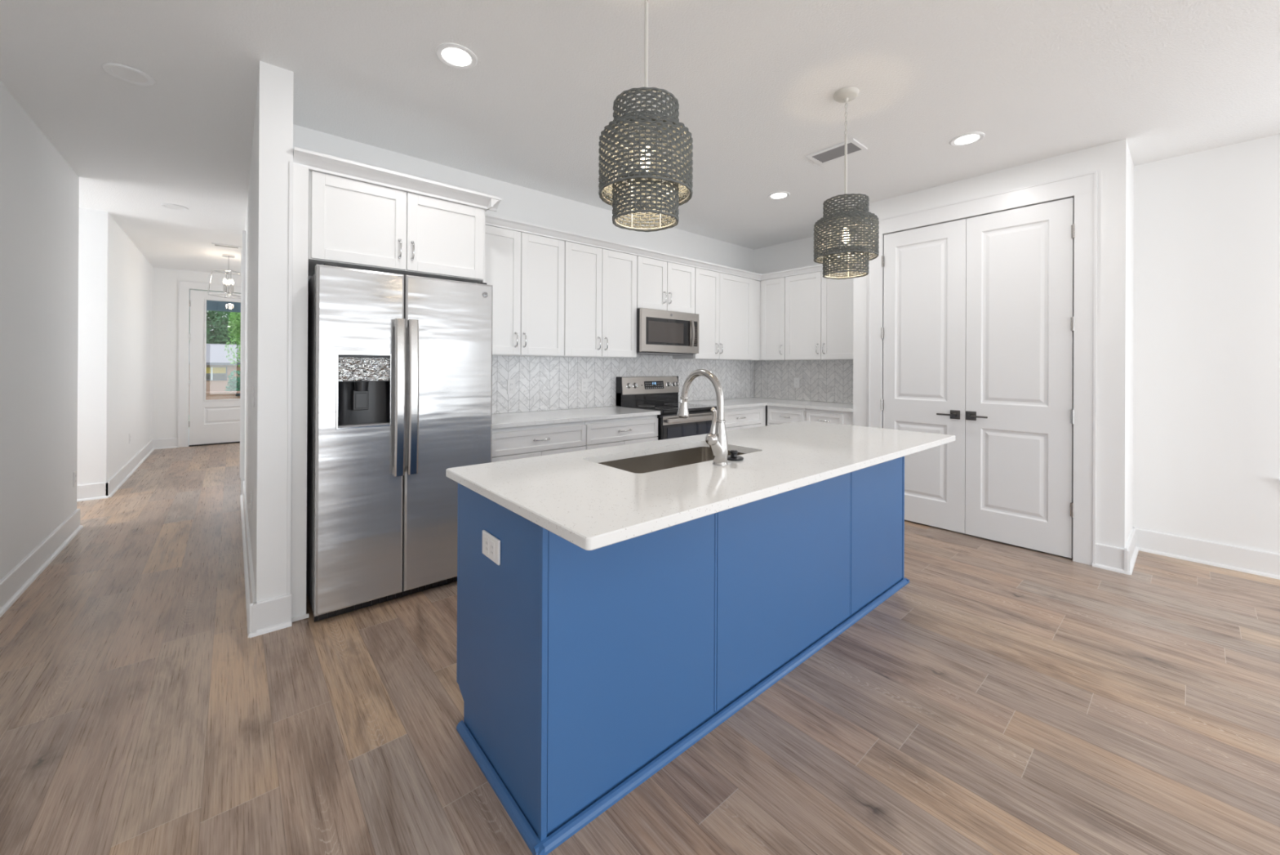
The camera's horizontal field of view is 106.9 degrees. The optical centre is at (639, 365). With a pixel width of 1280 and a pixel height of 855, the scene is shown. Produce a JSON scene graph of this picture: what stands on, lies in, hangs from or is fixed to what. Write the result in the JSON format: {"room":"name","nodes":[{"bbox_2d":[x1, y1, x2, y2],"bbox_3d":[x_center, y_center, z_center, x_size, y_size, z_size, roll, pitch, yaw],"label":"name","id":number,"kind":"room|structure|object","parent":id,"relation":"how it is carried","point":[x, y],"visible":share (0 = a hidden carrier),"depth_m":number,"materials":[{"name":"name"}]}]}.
{"room":"kitchen","nodes":[
{"label":"kitchen","id":0,"kind":"room"},
{"bbox_2d":[0,81,153,580],"bbox_3d":[-2.386,-0.095,1.273,0.120,2.753,15.440,0,0,-41],"label":"wall","id":1,"kind":"structure","parent":0,"point":[39,190],"depth_m":3.22,"materials":[{"name":"white paint"}]},
{"bbox_2d":[0,508,83,617],"bbox_3d":[-0.858,1.212,-0.400,0.032,0.150,10.905,0,0,-41],"label":"baseboard","id":2,"kind":"structure","parent":1,"relation":"attached to","point":[15,583],"depth_m":2.89,"materials":[{"name":"white paint"}]},
{"bbox_2d":[73,470,76,486],"bbox_3d":[-4.347,0.870,3.652,0.008,0.115,0.070,0,0,-41],"label":"wall outlet","id":3,"kind":"object","parent":1,"relation":"attached to","point":[75,471],"visible":1,"depth_m":3.64,"materials":[{"name":"white plastic"}]},
{"bbox_2d":[106,439,154,497],"bbox_3d":[-6.242,1.193,5.877,0.032,0.150,3.435,0,0,-41],"label":"baseboard","id":4,"kind":"structure","parent":1,"relation":"attached to","point":[116,481],"depth_m":5.47,"materials":[{"name":"white paint"}]},
{"bbox_2d":[76,208,88,484],"bbox_3d":[-6.051,-0.110,3.874,2.058,2.753,0.120,0,0,-41],"label":"wall","id":5,"kind":"structure","parent":0,"point":[83,222],"depth_m":4.48,"materials":[{"name":"white paint"}]},
{"bbox_2d":[76,481,109,501],"bbox_3d":[-5.955,1.192,3.860,2.198,0.150,0.032,0,0,-41],"label":"baseboard","id":6,"kind":"structure","parent":5,"relation":"attached to","point":[89,491],"depth_m":4.51,"materials":[{"name":"white paint"}]},
{"bbox_2d":[151,266,240,439],"bbox_3d":[-6.456,-0.107,8.032,2.742,2.753,0.120,0,0,-41],"label":"wall","id":7,"kind":"structure","parent":0,"point":[165,281],"depth_m":7.27,"materials":[{"name":"white paint"}]},
{"bbox_2d":[153,437,178,448],"bbox_3d":[-7.251,1.190,7.254,0.294,0.150,0.032,0,0,-41],"label":"baseboard","id":8,"kind":"structure","parent":7,"relation":"attached to","point":[161,443],"depth_m":7.25,"materials":[{"name":"white paint"}]},
{"bbox_2d":[177,280,240,447],"bbox_3d":[-6.701,-0.025,7.727,1.170,2.585,0.024,0,0,-41],"label":"trim","id":9,"kind":"structure","parent":7,"relation":"attached to","point":[184,286],"depth_m":7.39,"materials":[{"name":"white paint"}]},
{"bbox_2d":[188,289,240,446],"bbox_3d":[-6.730,0.040,7.747,0.939,2.455,0.157,0,0,-41],"label":"door","id":10,"kind":"structure","parent":7,"relation":"in","point":[211,421],"depth_m":7.54,"materials":[{"name":"white paint"}]},
{"bbox_2d":[205,367,226,373],"bbox_3d":[-40.365,0.434,44.519,2.300,0.580,0.060,0,0,-41],"label":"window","id":11,"kind":"structure","parent":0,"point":[208,370],"depth_m":44.78,"materials":[{"name":"yellow glass"}]},
{"bbox_2d":[240,60,293,637],"bbox_3d":[-3.149,-0.095,3.889,0.164,2.753,4.196,0,0,-41],"label":"wall","id":12,"kind":"structure","parent":0,"point":[267,215],"depth_m":2.33,"materials":[{"name":"white paint"}]},
{"bbox_2d":[240,230,245,494],"bbox_3d":[-4.215,-0.024,5.034,0.026,2.602,1.014,0,0,-41],"label":"trim","id":13,"kind":"structure","parent":12,"relation":"attached to","point":[243,237],"depth_m":4.65,"materials":[{"name":"white paint"}]},
{"bbox_2d":[249,491,252,512],"bbox_3d":[-2.348,0.824,2.864,0.008,0.115,0.070,0,0,-41],"label":"wall outlet","id":14,"kind":"object","parent":12,"relation":"attached to","point":[251,496],"visible":1,"depth_m":2.84,"materials":[{"name":"white plastic"}]},
{"bbox_2d":[251,386,253,407],"bbox_3d":[-2.169,0.174,2.659,0.009,0.115,0.070,0,0,-41],"label":"light switch","id":15,"kind":"object","parent":12,"relation":"attached to","point":[252,391],"visible":1,"depth_m":2.65,"materials":[{"name":"white plastic"}]},
{"bbox_2d":[249,593,292,637],"bbox_3d":[-1.792,1.211,2.305,0.161,0.150,0.032,0,0,-41],"label":"baseboard","id":16,"kind":"structure","parent":12,"relation":"attached to","point":[273,614],"depth_m":2.31,"materials":[{"name":"white paint"}]},
{"bbox_2d":[286,161,293,595],"bbox_3d":[-1.742,0.061,2.361,0.015,2.150,0.006,0,0,-41],"label":"trim","id":17,"kind":"structure","parent":12,"relation":"attached to","point":[291,163],"depth_m":2.36,"materials":[{"name":"white paint"}]},
{"bbox_2d":[293,124,754,413],"bbox_3d":[-0.363,-0.081,4.468,4.821,2.753,0.120,0,0,-41],"label":"wall","id":18,"kind":"structure","parent":0,"point":[517,202],"depth_m":3.98,"materials":[{"name":"white paint"}]},
{"bbox_2d":[506,379,515,394],"bbox_3d":[-1.029,0.170,3.797,0.070,0.115,0.008,0,0,-41],"label":"wall outlet","id":19,"kind":"object","parent":18,"relation":"attached to","point":[510,383],"visible":1,"depth_m":3.79,"materials":[{"name":"white plastic"}]},
{"bbox_2d":[484,224,564,356],"bbox_3d":[-0.973,-0.533,3.619,0.745,0.911,0.368,0,0,-41],"label":"upper cabinet","id":20,"kind":"object","parent":18,"relation":"attached to","point":[526,272],"visible":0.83,"depth_m":3.53,"materials":[{"name":"white paint"}]},
{"bbox_2d":[581,378,587,391],"bbox_3d":[-0.497,0.175,4.253,0.070,0.115,0.008,0,0,-41],"label":"wall outlet","id":21,"kind":"object","parent":18,"relation":"attached to","point":[584,381],"visible":1,"depth_m":4.25,"materials":[{"name":"white plastic"}]},
{"bbox_2d":[551,240,636,357],"bbox_3d":[-0.406,-0.529,4.106,0.746,0.911,0.368,0,0,-41],"label":"upper cabinet","id":22,"kind":"object","parent":18,"relation":"attached to","point":[600,290],"visible":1,"depth_m":3.97,"materials":[{"name":"white paint"}]},
{"bbox_2d":[492,354,753,413],"bbox_3d":[0.016,0.030,4.707,3.668,0.704,0.012,0,0,-41],"label":"backsplash","id":23,"kind":"structure","parent":18,"relation":"attached to","point":[541,383],"depth_m":4.29,"materials":[{"name":"tile"}]},
{"bbox_2d":[636,255,694,313],"bbox_3d":[0.167,-0.748,4.597,0.756,0.468,0.368,0,0,-41],"label":"upper cabinet","id":24,"kind":"object","parent":18,"relation":"attached to","point":[661,285],"visible":0.78,"depth_m":4.46,"materials":[{"name":"white paint"}]},
{"bbox_2d":[636,307,698,355],"bbox_3d":[0.184,-0.308,4.561,0.747,0.403,0.423,0,0,-41],"label":"microwave","id":25,"kind":"object","parent":24,"relation":"attached to","point":[659,331],"visible":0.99,"depth_m":4.38,"materials":[{"name":"silver metal"}]},
{"bbox_2d":[672,267,759,359],"bbox_3d":[0.876,-0.522,5.206,1.112,0.911,0.368,0,0,-41],"label":"upper cabinet","id":26,"kind":"object","parent":18,"relation":"attached to","point":[727,306],"visible":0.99,"depth_m":5.07,"materials":[{"name":"white paint"}]},
{"bbox_2d":[0,442,1279,854],"bbox_3d":[-0.926,1.321,2.530,8.300,0.060,15.640,0,0,-41],"label":"floor","id":27,"kind":"structure","parent":0,"point":[1006,699],"depth_m":1.74,"materials":[{"name":"brown wood"}]},
{"bbox_2d":[290,164,485,622],"bbox_3d":[-1.560,0.136,2.943,1.015,2.297,0.634,0,0,-41],"label":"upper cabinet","id":28,"kind":"object","parent":27,"relation":"on","point":[340,221],"visible":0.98,"depth_m":2.59,"materials":[{"name":"white paint"}]},
{"bbox_2d":[293,146,835,280],"bbox_3d":[0.138,-1.028,3.799,4.697,0.089,1.541,0,0,-41],"label":"crown molding","id":29,"kind":"structure","parent":28,"relation":"attached to","point":[314,161],"depth_m":2.99,"materials":[{"name":"white paint"}]},
{"bbox_2d":[306,263,493,622],"bbox_3d":[-1.460,0.386,2.872,0.905,1.796,0.781,0,0,-41],"label":"refrigerator","id":30,"kind":"object","parent":27,"relation":"on","point":[400,366],"visible":0.97,"depth_m":2.54,"materials":[{"name":"grey metal"}]},
{"bbox_2d":[491,421,586,462],"bbox_3d":[-0.881,0.851,3.518,0.761,0.883,0.649,0,0,-41],"label":"base cabinet","id":31,"kind":"object","parent":27,"relation":"on","point":[531,441],"visible":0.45,"depth_m":3.29,"materials":[{"name":"white paint"}]},
{"bbox_2d":[492,405,660,428],"bbox_3d":[-0.599,0.395,3.758,1.502,0.030,0.626,0,0,-41],"label":"countertop","id":32,"kind":"structure","parent":31,"relation":"on","point":[500,420],"depth_m":3.63,"materials":[{"name":"white stone"}]},
{"bbox_2d":[584,414,657,449],"bbox_3d":[-0.311,0.854,4.007,0.735,0.883,0.649,0,0,-41],"label":"base cabinet","id":33,"kind":"object","parent":27,"relation":"on","point":[605,433],"visible":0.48,"depth_m":3.77,"materials":[{"name":"white paint"}]},
{"bbox_2d":[616,375,716,439],"bbox_3d":[0.283,0.703,4.466,0.752,1.192,0.696,0,0,-41],"label":"electric range","id":34,"kind":"object","parent":27,"relation":"on","point":[660,393],"visible":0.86,"depth_m":4.44,"materials":[{"name":"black metal"}]},
{"bbox_2d":[619,402,716,413],"bbox_3d":[0.286,0.391,4.465,0.752,0.025,0.595,0,0,-41],"label":"cooktop","id":35,"kind":"object","parent":34,"relation":"in","point":[664,407],"depth_m":4.38,"materials":[{"name":"grey glass"}]},
{"bbox_2d":[456,456,909,854],"bbox_3d":[0.453,0.856,2.312,2.490,0.884,0.698,0,0,-41],"label":"kitchen island","id":36,"kind":"object","parent":27,"relation":"on","point":[582,674],"visible":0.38,"depth_m":1.56,"materials":[{"name":"blue paint"}]},
{"bbox_2d":[482,529,500,564],"bbox_3d":[-0.477,0.580,1.517,0.010,0.078,0.129,0,0,-41],"label":"wall outlet","id":37,"kind":"object","parent":36,"relation":"attached to","point":[491,544],"visible":1,"depth_m":1.50,"materials":[{"name":"white plastic"}]},
{"bbox_2d":[484,536,488,555],"bbox_3d":[-0.493,0.580,1.530,0.002,0.052,0.030,0,0,-41],"label":"socket","id":38,"kind":"object","parent":37,"relation":"attached to","point":[486,538],"depth_m":1.53,"materials":[{"name":"grey paint"}]},
{"bbox_2d":[489,539,494,558],"bbox_3d":[-0.467,0.580,1.499,0.002,0.052,0.030,0,0,-41],"label":"socket","id":39,"kind":"object","parent":37,"relation":"attached to","point":[491,541],"depth_m":1.50,"materials":[{"name":"grey paint"}]},
{"bbox_2d":[445,420,955,550],"bbox_3d":[0.526,0.399,2.197,2.480,0.030,0.922,0,0,-41],"label":"island countertop","id":40,"kind":"structure","parent":36,"relation":"on","point":[590,504],"depth_m":1.63,"materials":[{"name":"white stone"}]},
{"bbox_2d":[598,446,746,473],"bbox_3d":[0.161,0.518,2.048,0.796,0.212,0.407,0,0,-41],"label":"sink","id":41,"kind":"object","parent":40,"relation":"in","point":[653,462],"visible":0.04,"depth_m":2.25,"materials":[{"name":"silver metal"}]},
{"bbox_2d":[676,368,728,465],"bbox_3d":[0.231,0.197,1.902,0.105,0.369,0.257,0,0,-41],"label":"faucet","id":42,"kind":"object","parent":40,"relation":"on","point":[717,438],"visible":1,"depth_m":1.83,"materials":[{"name":"silver metal"}]},
{"bbox_2d":[727,449,743,460],"bbox_3d":[0.384,0.364,1.940,0.078,0.036,0.078,0,0,-41],"label":"stopper","id":43,"kind":"object","parent":40,"relation":"on","point":[733,456],"visible":0.87,"depth_m":1.93,"materials":[{"name":"black plastic"}]},
{"bbox_2d":[724,405,765,431],"bbox_3d":[0.855,0.861,5.007,0.813,0.883,0.649,0,0,-41],"label":"base cabinet","id":44,"kind":"object","parent":27,"relation":"on","point":[740,418],"visible":0.25,"depth_m":4.81,"materials":[{"name":"white paint"}]},
{"bbox_2d":[767,405,805,425],"bbox_3d":[1.706,0.865,5.062,0.655,0.883,0.445,0,0,-41],"label":"base cabinet","id":45,"kind":"object","parent":27,"relation":"on","point":[776,415],"visible":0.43,"depth_m":4.88,"materials":[{"name":"white paint"}]},
{"bbox_2d":[805,408,853,425],"bbox_3d":[2.007,0.866,4.711,0.655,0.883,0.477,0,0,-41],"label":"base cabinet","id":46,"kind":"object","parent":27,"relation":"on","point":[811,415],"visible":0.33,"depth_m":4.51,"materials":[{"name":"white paint"}]},
{"bbox_2d":[678,396,853,412],"bbox_3d":[1.375,0.406,4.856,1.404,0.030,1.529,0,0,-41],"label":"countertop","id":47,"kind":"structure","parent":46,"relation":"on","point":[729,403],"depth_m":4.91,"materials":[{"name":"white stone"}]},
{"bbox_2d":[0,0,1279,275],"bbox_3d":[-0.919,-1.512,2.541,8.300,0.100,15.660,0,0,-41],"label":"ceiling","id":48,"kind":"structure","parent":0,"point":[754,83],"depth_m":2.49,"materials":[{"name":"white paint"}]},
{"bbox_2d":[102,62,155,85],"bbox_3d":[-2.579,-1.467,2.397,0.186,0.008,0.186,0,0,-41],"label":"recessed light","id":49,"kind":"object","parent":48,"relation":"in","point":[124,73],"visible":1,"depth_m":2.39,"materials":[{"name":"white paint"}]},
{"bbox_2d":[160,203,188,210],"bbox_3d":[-4.326,-1.473,4.413,0.186,0.008,0.186,0,0,-41],"label":"recessed light","id":50,"kind":"object","parent":48,"relation":"in","point":[174,206],"visible":1,"depth_m":4.41,"materials":[{"name":"white paint"}]},
{"bbox_2d":[207,253,240,297],"bbox_3d":[-5.514,-1.201,6.360,0.301,0.558,0.302,0,0,-4],"label":"lantern chandelier","id":51,"kind":"object","parent":48,"relation":"hanging from","point":[230,286],"visible":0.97,"depth_m":6.33,"materials":[{"name":"silver metal"}]},
{"bbox_2d":[222,278,228,293],"bbox_3d":[-5.522,-1.065,6.327,0.059,0.195,0.048,0,0,-41],"label":"candle","id":52,"kind":"object","parent":51,"relation":"on","point":[224,285],"depth_m":6.32,"materials":[{"name":"beige wax"}]},
{"bbox_2d":[228,280,232,293],"bbox_3d":[-5.482,-1.065,6.352,0.048,0.195,0.059,0,0,-41],"label":"candle","id":53,"kind":"object","parent":51,"relation":"on","point":[229,286],"depth_m":6.35,"materials":[{"name":"beige wax"}]},
{"bbox_2d":[211,242,240,248],"bbox_3d":[-5.101,-1.474,5.857,0.270,0.010,0.140,0,0,-41],"label":"ceiling vent","id":54,"kind":"object","parent":48,"relation":"in","point":[212,243],"visible":0.94,"depth_m":5.84,"materials":[{"name":"white metal"}]},
{"bbox_2d":[435,43,477,69],"bbox_3d":[-0.867,-1.458,2.245,0.186,0.008,0.186,0,0,-41],"label":"recessed light","id":55,"kind":"object","parent":48,"relation":"in","point":[452,55],"visible":1,"depth_m":2.24,"materials":[{"name":"white paint"}]},
{"bbox_2d":[598,0,693,231],"bbox_3d":[0.021,-0.972,1.618,0.320,0.972,0.320,0,0,39],"label":"pendant light","id":56,"kind":"object","parent":48,"relation":"hanging from","point":[667,128],"visible":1,"depth_m":1.52,"materials":[{"name":"grey wicker"}]},
{"bbox_2d":[640,129,650,147],"bbox_3d":[0.020,-0.776,1.618,0.040,0.060,0.040,0,0,-41],"label":"bulb","id":57,"kind":"object","parent":56,"relation":"attached to","point":[642,135],"depth_m":1.60,"materials":[{"name":"white glass"}]},
{"bbox_2d":[767,191,790,199],"bbox_3d":[1.182,-1.446,4.041,0.186,0.008,0.186,0,0,-41],"label":"recessed light","id":58,"kind":"object","parent":48,"relation":"in","point":[780,194],"visible":1,"depth_m":4.04,"materials":[{"name":"white paint"}]},
{"bbox_2d":[805,137,867,164],"bbox_3d":[1.330,-1.445,3.218,0.203,0.010,0.330,0,0,-41],"label":"ceiling vent","id":59,"kind":"object","parent":48,"relation":"in","point":[831,153],"visible":1,"depth_m":3.21,"materials":[{"name":"white metal"}]},
{"bbox_2d":[813,86,879,279],"bbox_3d":[1.098,-0.965,2.533,0.320,0.972,0.320,0,0,39],"label":"pendant light","id":60,"kind":"object","parent":48,"relation":"hanging from","point":[845,217],"visible":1,"depth_m":2.44,"materials":[{"name":"grey wicker"}]},
{"bbox_2d":[949,132,985,146],"bbox_3d":[2.088,-1.442,3.030,0.186,0.008,0.186,0,0,-41],"label":"recessed light","id":61,"kind":"object","parent":48,"relation":"in","point":[970,138],"visible":1,"depth_m":3.02,"materials":[{"name":"white paint"}]},
{"bbox_2d":[853,138,1128,548],"bbox_3d":[2.558,-0.067,3.711,0.115,2.753,1.741,0,0,-41],"label":"wall","id":62,"kind":"structure","parent":0,"point":[1109,160],"depth_m":3.09,"materials":[{"name":"white paint"}]},
{"bbox_2d":[880,218,966,533],"bbox_3d":[2.303,0.080,3.901,0.097,2.433,0.630,0,0,-41],"label":"door","id":63,"kind":"structure","parent":62,"relation":"in","point":[923,331],"depth_m":3.86,"materials":[{"name":"white paint"}]},
{"bbox_2d":[867,170,1097,565],"bbox_3d":[2.510,0.017,3.660,0.024,2.585,1.462,0,0,-41],"label":"trim","id":64,"kind":"structure","parent":62,"relation":"attached to","point":[1083,187],"depth_m":3.17,"materials":[{"name":"white paint"}]},
{"bbox_2d":[964,197,1075,558],"bbox_3d":[2.716,0.081,3.420,0.097,2.433,0.632,0,0,-41],"label":"door","id":65,"kind":"structure","parent":62,"relation":"in","point":[1020,318],"depth_m":3.41,"materials":[{"name":"white paint"}]},
{"bbox_2d":[1092,542,1130,574],"bbox_3d":[3.023,1.236,3.047,0.032,0.150,0.172,0,0,-41],"label":"baseboard","id":66,"kind":"structure","parent":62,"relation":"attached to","point":[1109,557],"depth_m":3.05,"materials":[{"name":"white paint"}]},
{"bbox_2d":[754,133,1279,553],"bbox_3d":[4.314,-0.060,2.626,0.120,2.753,8.768,0,0,-41],"label":"wall","id":67,"kind":"structure","parent":0,"point":[1206,339],"depth_m":3.16,"materials":[{"name":"white paint"}]},
{"bbox_2d":[760,276,785,359],"bbox_3d":[1.590,-0.518,5.428,0.368,0.911,0.333,0,0,-41],"label":"upper cabinet","id":68,"kind":"object","parent":67,"relation":"attached to","point":[772,291],"visible":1,"depth_m":5.33,"materials":[{"name":"white paint"}]},
{"bbox_2d":[794,377,799,387],"bbox_3d":[1.797,0.195,5.441,0.008,0.115,0.070,0,0,-41],"label":"wall outlet","id":69,"kind":"object","parent":67,"relation":"attached to","point":[797,380],"visible":1,"depth_m":5.44,"materials":[{"name":"white plastic"}]},
{"bbox_2d":[753,360,853,403],"bbox_3d":[1.917,0.050,5.319,0.012,0.684,1.532,0,0,-41],"label":"backsplash","id":70,"kind":"structure","parent":67,"relation":"attached to","point":[822,380],"depth_m":5.36,"materials":[{"name":"tile"}]},
{"bbox_2d":[784,271,853,359],"bbox_3d":[1.990,-0.516,4.961,0.368,0.911,0.891,0,0,-41],"label":"upper cabinet","id":71,"kind":"object","parent":67,"relation":"attached to","point":[819,309],"visible":0.76,"depth_m":4.90,"materials":[{"name":"white paint"}]},
{"bbox_2d":[1124,527,1138,574],"bbox_3d":[3.312,1.238,3.194,0.649,0.150,0.032,0,0,-41],"label":"baseboard","id":72,"kind":"structure","parent":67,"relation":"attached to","point":[1131,544],"depth_m":3.15,"materials":[{"name":"white paint"}]},
{"bbox_2d":[1134,527,1279,579],"bbox_3d":[5.320,1.245,1.327,0.032,0.150,5.481,0,0,-41],"label":"baseboard","id":73,"kind":"structure","parent":67,"relation":"attached to","point":[1264,563],"depth_m":3.14,"materials":[{"name":"white paint"}]},
{"bbox_2d":[1072,222,1074,496],"bbox_3d":[2.568,0.082,3.710,0.010,2.455,1.246,0,0,-41],"label":"wall","id":74,"kind":"structure","parent":0,"point":[1073,223],"depth_m":3.24,"materials":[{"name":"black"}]},
{"bbox_2d":[1126,146,1133,542],"bbox_3d":[3.324,-0.064,3.297,0.509,2.753,0.115,0,0,-41],"label":"wall","id":75,"kind":"structure","parent":0,"point":[1130,162],"depth_m":3.24,"materials":[{"name":"white paint"}]},
{"label":"outside","id":76,"kind":"structure","parent":0,"visible":0},
{"bbox_3d":[-33.672,2.146,39.238,80.000,1.250,76.600,0,0,-41],"label":"ground","id":77,"kind":"structure","parent":76,"visible":0},
{"bbox_2d":[189,311,209,339],"bbox_3d":[-48.853,-2.116,50.266,5.002,9.658,4.001,0,0,-41],"label":"tree","id":78,"kind":"object","parent":77,"relation":"on","point":[207,329],"visible":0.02,"depth_m":51.51,"materials":[{"name":"green plant"}]},
{"bbox_2d":[189,309,231,343],"bbox_3d":[-50.862,-2.802,56.288,6.556,11.022,4.047,0,0,-41],"label":"tree","id":79,"kind":"object","parent":77,"relation":"on","point":[211,315],"visible":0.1,"depth_m":55.74,"materials":[{"name":"green plant"}]},
{"bbox_2d":[188,391,239,414],"bbox_3d":[-18.470,1.496,17.297,6.600,0.950,0.380,0,0,-41],"label":"wall","id":80,"kind":"structure","parent":77,"relation":"on","point":[216,394],"depth_m":18.77,"materials":[{"name":"paint"}]},
{"bbox_2d":[205,343,240,391],"bbox_3d":[-43.329,0.281,45.902,13.000,4.900,7.100,0,0,-41],"label":"brick house","id":81,"kind":"structure","parent":77,"relation":"on","point":[218,366],"depth_m":45.20,"materials":[{"name":"grey"}]},
{"bbox_2d":[206,311,239,344],"bbox_3d":[-45.501,-1.875,53.243,4.679,9.215,3.273,0,0,-41],"label":"tree","id":82,"kind":"object","parent":77,"relation":"on","point":[220,335],"visible":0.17,"depth_m":51.94,"materials":[{"name":"green plant"}]},
{"bbox_2d":[224,369,239,391],"bbox_3d":[-17.951,0.896,21.511,1.321,1.697,1.084,0,0,-41],"label":"bush","id":83,"kind":"object","parent":77,"relation":"on","point":[233,382],"visible":0.3,"depth_m":21.03,"materials":[{"name":"green plant"}]},
{"bbox_2d":[224,311,240,367],"bbox_3d":[-25.469,-1.085,30.787,2.266,6.784,2.142,0,0,-41],"label":"tree","id":84,"kind":"object","parent":77,"relation":"on","point":[234,324],"visible":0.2,"depth_m":30.36,"materials":[{"name":"green plant"}]},
{"bbox_3d":[-7.256,-1.658,9.238,7.000,0.050,2.760,0,0,-41],"label":"ceiling","id":85,"kind":"structure","parent":0,"visible":0},
{"bbox_2d":[189,289,240,312],"bbox_3d":[-8.112,-1.379,10.234,7.000,0.515,0.135,0,0,-41],"label":"beam","id":86,"kind":"structure","parent":85,"relation":"attached to","point":[211,305],"depth_m":9.77,"materials":[{"name":"blue"}]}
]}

